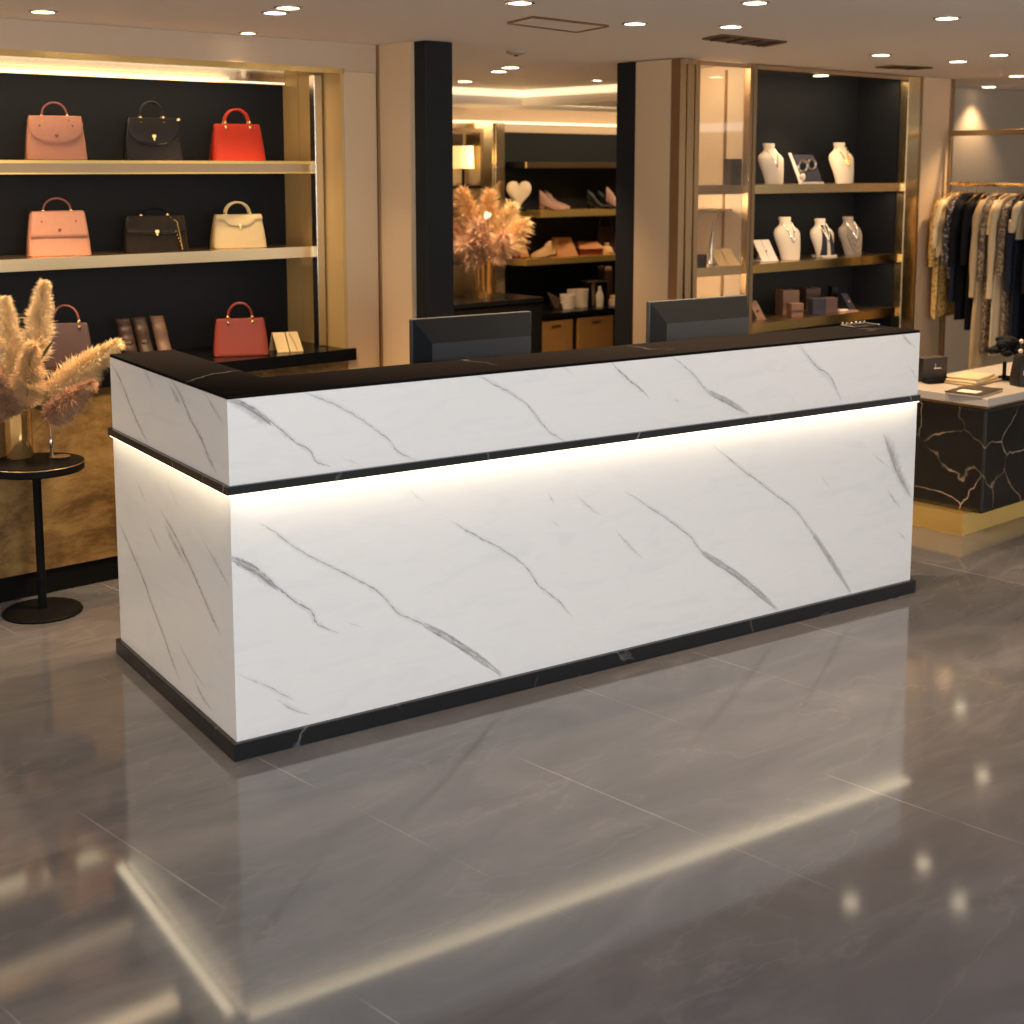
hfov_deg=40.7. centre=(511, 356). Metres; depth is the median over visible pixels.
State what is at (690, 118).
case
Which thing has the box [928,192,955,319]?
dress
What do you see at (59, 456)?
tray
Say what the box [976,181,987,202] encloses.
hanger
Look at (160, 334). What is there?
wallet
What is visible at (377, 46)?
trim
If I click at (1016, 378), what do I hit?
handbag
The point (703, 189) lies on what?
shelf
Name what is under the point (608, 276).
perfume bottle
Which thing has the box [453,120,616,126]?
trim
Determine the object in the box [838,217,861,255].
bust
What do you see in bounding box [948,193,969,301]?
jacket
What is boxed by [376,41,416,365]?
column
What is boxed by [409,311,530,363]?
monitor
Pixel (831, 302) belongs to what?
gift box
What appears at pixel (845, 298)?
stand
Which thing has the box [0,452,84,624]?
round side table
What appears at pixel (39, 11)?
recessed light
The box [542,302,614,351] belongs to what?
base cabinet
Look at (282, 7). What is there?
recessed light
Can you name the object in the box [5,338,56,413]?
stalk
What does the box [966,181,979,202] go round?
hanger
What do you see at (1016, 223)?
blouse
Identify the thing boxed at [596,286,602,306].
bottle
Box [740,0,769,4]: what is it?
recessed light
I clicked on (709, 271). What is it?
shelf
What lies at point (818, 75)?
recessed light
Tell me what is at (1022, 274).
coat
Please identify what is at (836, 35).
ceiling
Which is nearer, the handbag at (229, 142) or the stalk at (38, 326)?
the stalk at (38, 326)
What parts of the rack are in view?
post, rail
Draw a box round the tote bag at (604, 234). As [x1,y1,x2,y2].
[594,215,614,252]
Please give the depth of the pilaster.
10.77 m
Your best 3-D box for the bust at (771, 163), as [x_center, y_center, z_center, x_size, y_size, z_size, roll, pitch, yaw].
[1.533,-1.139,8.132,0.187,0.238,0.111,-5,9,-31]
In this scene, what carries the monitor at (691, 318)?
on the reception desk at (305, 558)
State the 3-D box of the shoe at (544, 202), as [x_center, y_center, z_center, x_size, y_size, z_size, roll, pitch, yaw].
[0.322,-1.265,11.110,0.210,0.167,0.090,-2,8,-13]
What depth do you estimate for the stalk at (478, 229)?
9.14 m
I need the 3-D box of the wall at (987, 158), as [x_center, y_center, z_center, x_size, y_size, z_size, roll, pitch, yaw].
[3.792,-0.856,10.571,8.340,2.328,0.066,-7,10,-41]
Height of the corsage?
0.225 m
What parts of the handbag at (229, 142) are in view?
handle, handle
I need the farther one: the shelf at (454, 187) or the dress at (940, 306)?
the shelf at (454, 187)
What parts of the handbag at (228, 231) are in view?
handle, handle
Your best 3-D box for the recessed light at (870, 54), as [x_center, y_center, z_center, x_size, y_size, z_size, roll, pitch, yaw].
[1.898,-1.552,7.093,0.111,0.006,0.111,-7,10,-41]
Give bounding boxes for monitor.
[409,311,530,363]
[646,295,747,342]
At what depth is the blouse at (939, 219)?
8.91 m
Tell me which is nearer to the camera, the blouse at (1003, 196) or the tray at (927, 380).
the tray at (927, 380)
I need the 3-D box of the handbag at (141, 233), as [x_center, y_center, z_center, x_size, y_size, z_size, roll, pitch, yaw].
[-1.604,-0.572,6.193,0.283,0.196,0.133,-4,9,-26]
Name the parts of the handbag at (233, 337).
handle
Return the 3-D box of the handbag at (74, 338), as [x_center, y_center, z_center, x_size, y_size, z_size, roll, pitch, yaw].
[-1.917,-0.090,5.933,0.221,0.274,0.069,-2,8,-15]
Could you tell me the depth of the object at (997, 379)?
6.96 m
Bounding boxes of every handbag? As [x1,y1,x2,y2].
[25,102,86,159]
[26,197,90,256]
[41,304,91,369]
[122,101,182,160]
[122,207,187,252]
[209,108,265,160]
[210,201,266,248]
[213,302,268,356]
[1009,350,1023,386]
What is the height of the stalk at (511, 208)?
0.585 m
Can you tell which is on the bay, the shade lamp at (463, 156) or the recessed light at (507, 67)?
the shade lamp at (463, 156)
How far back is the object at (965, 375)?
6.99 m
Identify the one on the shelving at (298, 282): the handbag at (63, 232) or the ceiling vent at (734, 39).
the handbag at (63, 232)
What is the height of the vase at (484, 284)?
0.290 m
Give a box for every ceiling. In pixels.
[0,0,1023,90]
[452,84,616,112]
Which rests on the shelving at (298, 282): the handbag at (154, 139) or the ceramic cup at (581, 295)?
the handbag at (154, 139)
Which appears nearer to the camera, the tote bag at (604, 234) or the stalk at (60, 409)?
the stalk at (60, 409)
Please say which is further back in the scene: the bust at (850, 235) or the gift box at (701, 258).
the bust at (850, 235)
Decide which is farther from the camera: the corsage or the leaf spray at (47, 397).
the corsage
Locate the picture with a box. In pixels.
[957,389,982,393]
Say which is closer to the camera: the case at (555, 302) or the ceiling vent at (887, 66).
the ceiling vent at (887, 66)
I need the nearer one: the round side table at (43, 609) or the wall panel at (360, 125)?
the round side table at (43, 609)
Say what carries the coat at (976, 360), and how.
hanging from the hanger
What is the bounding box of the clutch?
[552,237,577,255]
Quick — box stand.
[840,293,856,309]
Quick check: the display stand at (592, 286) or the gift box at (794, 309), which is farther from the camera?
the display stand at (592, 286)
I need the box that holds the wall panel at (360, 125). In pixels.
[343,71,379,368]
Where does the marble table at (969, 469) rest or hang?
on the floor
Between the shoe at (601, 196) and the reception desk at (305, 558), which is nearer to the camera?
the reception desk at (305, 558)
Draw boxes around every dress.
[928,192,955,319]
[941,193,965,277]
[949,193,975,319]
[996,194,1021,335]
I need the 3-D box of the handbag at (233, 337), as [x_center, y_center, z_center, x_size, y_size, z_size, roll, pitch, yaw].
[-1.249,-0.130,6.339,0.250,0.244,0.096,-2,8,-15]
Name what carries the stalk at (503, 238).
in the vase at (484, 284)
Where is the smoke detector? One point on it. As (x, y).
(510, 52)
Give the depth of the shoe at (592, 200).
11.44 m
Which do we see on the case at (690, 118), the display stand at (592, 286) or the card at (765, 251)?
the card at (765, 251)
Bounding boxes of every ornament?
[506,181,530,210]
[707,208,719,265]
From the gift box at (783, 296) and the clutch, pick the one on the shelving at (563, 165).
the clutch
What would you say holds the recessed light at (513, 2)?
in the ceiling at (836, 35)
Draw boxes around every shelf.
[453,186,483,188]
[453,260,471,264]
[697,263,741,277]
[698,184,742,194]
[698,208,731,211]
[752,304,892,323]
[753,252,888,263]
[755,183,858,184]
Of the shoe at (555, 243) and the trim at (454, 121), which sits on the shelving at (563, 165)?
the shoe at (555, 243)
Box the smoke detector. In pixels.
[506,50,525,55]
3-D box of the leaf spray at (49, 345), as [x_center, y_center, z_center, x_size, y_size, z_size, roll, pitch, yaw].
[-1.851,0.080,5.353,0.256,0.327,0.007,5,9,32]
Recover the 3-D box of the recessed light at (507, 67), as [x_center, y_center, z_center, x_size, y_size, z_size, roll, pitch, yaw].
[-0.006,-1.673,7.971,0.114,0.006,0.114,-7,10,-41]
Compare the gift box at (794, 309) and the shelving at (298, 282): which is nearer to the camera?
the shelving at (298, 282)
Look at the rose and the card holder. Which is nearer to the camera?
the card holder
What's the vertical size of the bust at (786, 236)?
0.254 m
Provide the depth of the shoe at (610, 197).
11.49 m
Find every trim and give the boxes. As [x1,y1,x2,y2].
[376,45,382,366]
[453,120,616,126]
[891,77,923,328]
[949,79,955,130]
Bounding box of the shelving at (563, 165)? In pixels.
[505,132,616,302]
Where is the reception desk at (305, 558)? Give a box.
[108,325,920,761]
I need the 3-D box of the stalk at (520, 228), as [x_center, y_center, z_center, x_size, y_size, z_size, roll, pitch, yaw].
[-0.009,-0.741,9.355,0.304,0.454,0.342,-4,9,-28]
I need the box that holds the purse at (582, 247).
[575,241,603,254]
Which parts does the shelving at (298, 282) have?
shelf, shelf, panel, post, panel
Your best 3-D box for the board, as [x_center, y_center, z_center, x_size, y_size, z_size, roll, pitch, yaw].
[1.775,-1.145,8.369,0.218,0.185,0.107,-4,9,-27]
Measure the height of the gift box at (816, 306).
0.100 m
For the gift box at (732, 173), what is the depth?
7.75 m
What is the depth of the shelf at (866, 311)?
8.53 m
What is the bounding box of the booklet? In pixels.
[752,301,766,319]
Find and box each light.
[28,9,57,13]
[238,32,257,34]
[261,10,288,14]
[273,5,302,9]
[452,85,616,96]
[490,70,507,72]
[501,66,520,68]
[505,0,534,4]
[622,22,647,25]
[718,25,743,27]
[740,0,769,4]
[811,74,830,76]
[870,54,891,55]
[933,16,960,19]
[947,60,968,62]
[988,54,1009,55]
[1008,75,1023,76]
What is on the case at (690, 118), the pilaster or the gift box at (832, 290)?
the gift box at (832, 290)
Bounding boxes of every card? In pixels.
[753,240,778,261]
[837,309,858,312]
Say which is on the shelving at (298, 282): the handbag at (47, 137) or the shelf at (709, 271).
the handbag at (47, 137)
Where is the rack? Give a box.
[939,129,1023,355]
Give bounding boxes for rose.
[484,212,491,238]
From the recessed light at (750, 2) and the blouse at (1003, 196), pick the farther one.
the blouse at (1003, 196)
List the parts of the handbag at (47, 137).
handle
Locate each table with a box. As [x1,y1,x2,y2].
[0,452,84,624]
[454,292,543,352]
[912,362,1023,535]
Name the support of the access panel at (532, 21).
attached to the ceiling at (836, 35)
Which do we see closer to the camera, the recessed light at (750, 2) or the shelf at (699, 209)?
the recessed light at (750, 2)
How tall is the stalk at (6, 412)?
0.327 m
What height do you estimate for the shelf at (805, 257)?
0.051 m
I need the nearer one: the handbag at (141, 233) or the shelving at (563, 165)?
the handbag at (141, 233)
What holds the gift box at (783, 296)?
on the case at (690, 118)
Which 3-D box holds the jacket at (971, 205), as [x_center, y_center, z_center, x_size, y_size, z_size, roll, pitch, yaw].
[3.034,-0.623,8.942,0.064,0.875,0.481,7,11,44]
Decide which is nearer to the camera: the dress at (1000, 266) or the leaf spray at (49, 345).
the leaf spray at (49, 345)
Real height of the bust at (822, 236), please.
0.236 m
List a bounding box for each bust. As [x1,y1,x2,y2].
[758,143,783,183]
[773,217,799,259]
[810,218,836,257]
[829,142,853,182]
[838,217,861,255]
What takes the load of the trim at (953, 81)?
attached to the wall at (936, 91)
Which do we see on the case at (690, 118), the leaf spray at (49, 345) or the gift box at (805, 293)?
the gift box at (805, 293)
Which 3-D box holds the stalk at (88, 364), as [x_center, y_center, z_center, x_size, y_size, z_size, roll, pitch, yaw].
[-1.737,0.127,5.422,0.478,0.437,0.205,0,8,0]
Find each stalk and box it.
[0,295,22,380]
[0,362,6,375]
[0,371,29,422]
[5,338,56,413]
[16,277,57,360]
[28,377,100,436]
[31,338,126,422]
[453,183,485,255]
[453,219,470,261]
[453,234,487,271]
[464,214,496,260]
[473,187,505,239]
[478,227,517,267]
[488,196,521,240]
[493,216,533,259]
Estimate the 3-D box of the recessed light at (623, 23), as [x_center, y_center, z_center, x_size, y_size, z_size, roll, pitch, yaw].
[0.495,-1.341,5.552,0.108,0.006,0.108,-7,10,-41]
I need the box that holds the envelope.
[713,248,740,265]
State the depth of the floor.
3.65 m
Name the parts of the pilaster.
panel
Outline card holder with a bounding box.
[269,332,302,351]
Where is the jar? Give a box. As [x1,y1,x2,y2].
[609,295,614,305]
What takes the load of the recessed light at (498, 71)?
in the ceiling at (836, 35)
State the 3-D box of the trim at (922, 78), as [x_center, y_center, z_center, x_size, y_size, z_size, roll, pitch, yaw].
[2.512,-0.647,9.055,0.023,2.327,0.315,-7,10,-41]
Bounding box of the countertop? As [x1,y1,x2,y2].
[110,325,919,399]
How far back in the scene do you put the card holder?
6.47 m
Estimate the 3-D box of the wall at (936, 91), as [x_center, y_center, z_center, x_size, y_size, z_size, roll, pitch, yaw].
[2.597,-0.670,9.217,0.366,2.328,0.420,-7,10,-41]
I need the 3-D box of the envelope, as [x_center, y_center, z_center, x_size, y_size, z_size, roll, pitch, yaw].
[1.193,-0.565,7.801,0.181,0.095,0.095,-4,9,-27]
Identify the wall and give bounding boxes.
[0,18,375,72]
[453,107,616,134]
[892,77,950,355]
[944,86,1023,372]
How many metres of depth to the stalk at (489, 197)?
9.38 m
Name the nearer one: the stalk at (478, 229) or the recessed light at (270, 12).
the recessed light at (270, 12)
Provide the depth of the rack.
8.96 m
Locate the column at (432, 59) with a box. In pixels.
[414,41,453,317]
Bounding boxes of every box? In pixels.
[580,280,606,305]
[697,254,706,266]
[723,159,741,184]
[775,289,798,314]
[786,302,804,317]
[798,287,820,312]
[807,298,825,314]
[820,297,837,312]
[828,286,838,297]
[918,355,947,383]
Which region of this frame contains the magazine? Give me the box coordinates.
[945,385,1002,397]
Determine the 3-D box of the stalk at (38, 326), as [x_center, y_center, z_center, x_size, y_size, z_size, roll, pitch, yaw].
[-1.866,0.009,5.436,0.177,0.664,0.180,0,8,-3]
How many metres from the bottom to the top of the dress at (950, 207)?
0.548 m
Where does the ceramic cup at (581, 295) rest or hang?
on the base cabinet at (590, 326)
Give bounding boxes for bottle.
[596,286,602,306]
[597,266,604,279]
[604,266,612,303]
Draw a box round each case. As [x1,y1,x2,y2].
[547,292,562,308]
[633,58,920,343]
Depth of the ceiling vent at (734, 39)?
6.27 m
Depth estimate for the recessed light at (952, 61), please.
7.49 m
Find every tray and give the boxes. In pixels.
[51,454,70,459]
[841,321,879,327]
[922,377,947,383]
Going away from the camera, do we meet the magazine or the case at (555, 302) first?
the magazine
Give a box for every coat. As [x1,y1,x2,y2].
[968,193,1009,369]
[977,193,1003,353]
[985,193,1020,354]
[1004,196,1023,345]
[1021,252,1023,293]
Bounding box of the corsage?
[986,335,1023,379]
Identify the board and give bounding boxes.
[788,153,823,183]
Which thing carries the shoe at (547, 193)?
on the shelving at (563, 165)
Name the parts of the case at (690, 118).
glass, corner post, post, panel, panel, post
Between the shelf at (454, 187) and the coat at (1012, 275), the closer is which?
the coat at (1012, 275)
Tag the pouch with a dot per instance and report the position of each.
(607, 250)
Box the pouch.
[602,243,612,254]
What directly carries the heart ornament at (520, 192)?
on the shelving at (563, 165)
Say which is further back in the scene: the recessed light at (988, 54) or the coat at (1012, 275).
the coat at (1012, 275)
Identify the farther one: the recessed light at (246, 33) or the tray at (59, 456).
the recessed light at (246, 33)
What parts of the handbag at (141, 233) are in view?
handle, chain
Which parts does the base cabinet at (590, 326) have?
door, door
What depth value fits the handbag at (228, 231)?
6.43 m
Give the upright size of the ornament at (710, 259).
0.322 m
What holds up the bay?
on the floor
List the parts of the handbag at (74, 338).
handle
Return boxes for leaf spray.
[28,404,45,410]
[38,394,53,402]
[39,338,54,361]
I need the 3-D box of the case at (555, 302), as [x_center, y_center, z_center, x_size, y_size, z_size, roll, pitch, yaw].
[0.357,-0.440,10.730,0.164,0.127,0.096,-2,8,-11]
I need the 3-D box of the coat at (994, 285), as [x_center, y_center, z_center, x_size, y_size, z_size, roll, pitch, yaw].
[3.184,-0.531,8.782,0.502,1.014,0.067,-6,10,-37]
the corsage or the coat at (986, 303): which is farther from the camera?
the coat at (986, 303)
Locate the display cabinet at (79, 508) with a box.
[0,341,356,602]
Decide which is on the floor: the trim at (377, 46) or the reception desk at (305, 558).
the reception desk at (305, 558)
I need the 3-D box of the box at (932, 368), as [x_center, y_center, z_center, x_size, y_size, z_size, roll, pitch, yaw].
[2.157,0.064,7.044,0.175,0.125,0.140,-3,8,-21]
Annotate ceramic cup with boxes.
[560,294,574,308]
[567,289,574,306]
[574,288,587,306]
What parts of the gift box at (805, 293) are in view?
lid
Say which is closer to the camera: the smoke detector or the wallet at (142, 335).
the wallet at (142, 335)
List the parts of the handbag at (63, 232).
handle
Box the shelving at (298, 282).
[0,49,347,353]
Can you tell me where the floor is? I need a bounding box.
[0,516,1023,1023]
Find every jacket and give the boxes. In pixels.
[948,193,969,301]
[960,193,988,329]
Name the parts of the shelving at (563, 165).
shelf, shelf, shelf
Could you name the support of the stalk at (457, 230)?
in the vase at (484, 284)
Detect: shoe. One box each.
[530,241,551,257]
[538,190,564,209]
[544,189,569,209]
[552,239,557,255]
[587,186,612,208]
[597,187,615,208]
[606,187,615,207]
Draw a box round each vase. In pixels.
[4,405,33,459]
[49,439,70,459]
[473,255,496,298]
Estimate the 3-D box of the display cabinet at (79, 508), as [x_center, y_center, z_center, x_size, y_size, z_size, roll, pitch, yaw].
[-2.891,0.601,5.213,5.150,0.898,0.640,-7,10,-41]
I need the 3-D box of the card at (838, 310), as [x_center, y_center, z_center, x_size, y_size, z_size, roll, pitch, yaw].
[2.091,-0.292,8.633,0.160,0.016,0.060,-4,9,-26]
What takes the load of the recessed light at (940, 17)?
in the ceiling at (836, 35)
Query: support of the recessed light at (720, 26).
in the ceiling at (836, 35)
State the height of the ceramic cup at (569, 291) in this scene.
0.130 m
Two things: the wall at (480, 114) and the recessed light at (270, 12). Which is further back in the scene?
the wall at (480, 114)
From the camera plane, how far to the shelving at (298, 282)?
6.43 m
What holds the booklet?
on the case at (690, 118)
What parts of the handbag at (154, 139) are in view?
handle, handle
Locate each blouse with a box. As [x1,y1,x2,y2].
[932,193,958,257]
[986,193,1010,244]
[1008,200,1023,239]
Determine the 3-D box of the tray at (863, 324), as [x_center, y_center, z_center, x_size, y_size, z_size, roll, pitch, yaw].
[1.443,-0.135,5.725,0.157,0.017,0.075,-5,9,-33]
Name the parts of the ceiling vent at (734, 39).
panel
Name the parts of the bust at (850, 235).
draped chain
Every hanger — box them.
[948,181,961,202]
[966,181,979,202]
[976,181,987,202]
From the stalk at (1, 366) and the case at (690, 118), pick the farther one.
the case at (690, 118)
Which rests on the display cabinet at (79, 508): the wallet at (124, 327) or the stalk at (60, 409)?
the wallet at (124, 327)
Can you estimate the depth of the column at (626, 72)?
7.70 m
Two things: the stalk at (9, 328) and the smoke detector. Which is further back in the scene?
the smoke detector
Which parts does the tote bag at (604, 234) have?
handle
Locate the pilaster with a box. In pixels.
[466,122,504,292]
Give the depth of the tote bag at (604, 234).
11.60 m
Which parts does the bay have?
dark panel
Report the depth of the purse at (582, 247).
11.39 m
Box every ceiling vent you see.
[702,34,786,46]
[875,65,932,69]
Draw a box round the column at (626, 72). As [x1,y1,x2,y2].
[614,62,635,345]
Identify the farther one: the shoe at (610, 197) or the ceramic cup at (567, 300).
the shoe at (610, 197)
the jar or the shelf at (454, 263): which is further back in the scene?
the jar
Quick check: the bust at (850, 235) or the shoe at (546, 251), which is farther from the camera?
the shoe at (546, 251)
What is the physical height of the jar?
0.080 m
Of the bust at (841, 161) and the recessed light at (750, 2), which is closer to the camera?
the recessed light at (750, 2)
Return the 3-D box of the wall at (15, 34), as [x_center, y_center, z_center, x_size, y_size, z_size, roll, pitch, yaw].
[-2.880,-1.202,4.996,5.405,0.130,0.620,-7,10,-41]
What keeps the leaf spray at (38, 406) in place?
in the vase at (18, 444)
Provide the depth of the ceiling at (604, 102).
10.21 m
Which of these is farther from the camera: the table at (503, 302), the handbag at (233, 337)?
the table at (503, 302)
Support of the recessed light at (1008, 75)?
in the ceiling at (836, 35)
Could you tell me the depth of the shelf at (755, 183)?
8.33 m
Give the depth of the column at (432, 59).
6.43 m
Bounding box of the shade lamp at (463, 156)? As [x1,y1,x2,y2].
[453,146,473,185]
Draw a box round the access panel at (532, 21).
[507,16,608,32]
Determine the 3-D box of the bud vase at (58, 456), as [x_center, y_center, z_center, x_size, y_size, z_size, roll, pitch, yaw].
[-1.798,0.299,5.455,0.093,0.205,0.076,0,8,0]
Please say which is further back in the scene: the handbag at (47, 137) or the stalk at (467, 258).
the stalk at (467, 258)
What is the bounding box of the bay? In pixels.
[453,128,483,295]
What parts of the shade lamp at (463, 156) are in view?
lamp shade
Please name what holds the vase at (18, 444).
on the round side table at (43, 609)
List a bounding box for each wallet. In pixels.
[115,318,137,352]
[131,317,153,351]
[149,316,171,350]
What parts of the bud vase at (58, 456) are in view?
metal stem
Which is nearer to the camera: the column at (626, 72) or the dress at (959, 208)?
the column at (626, 72)

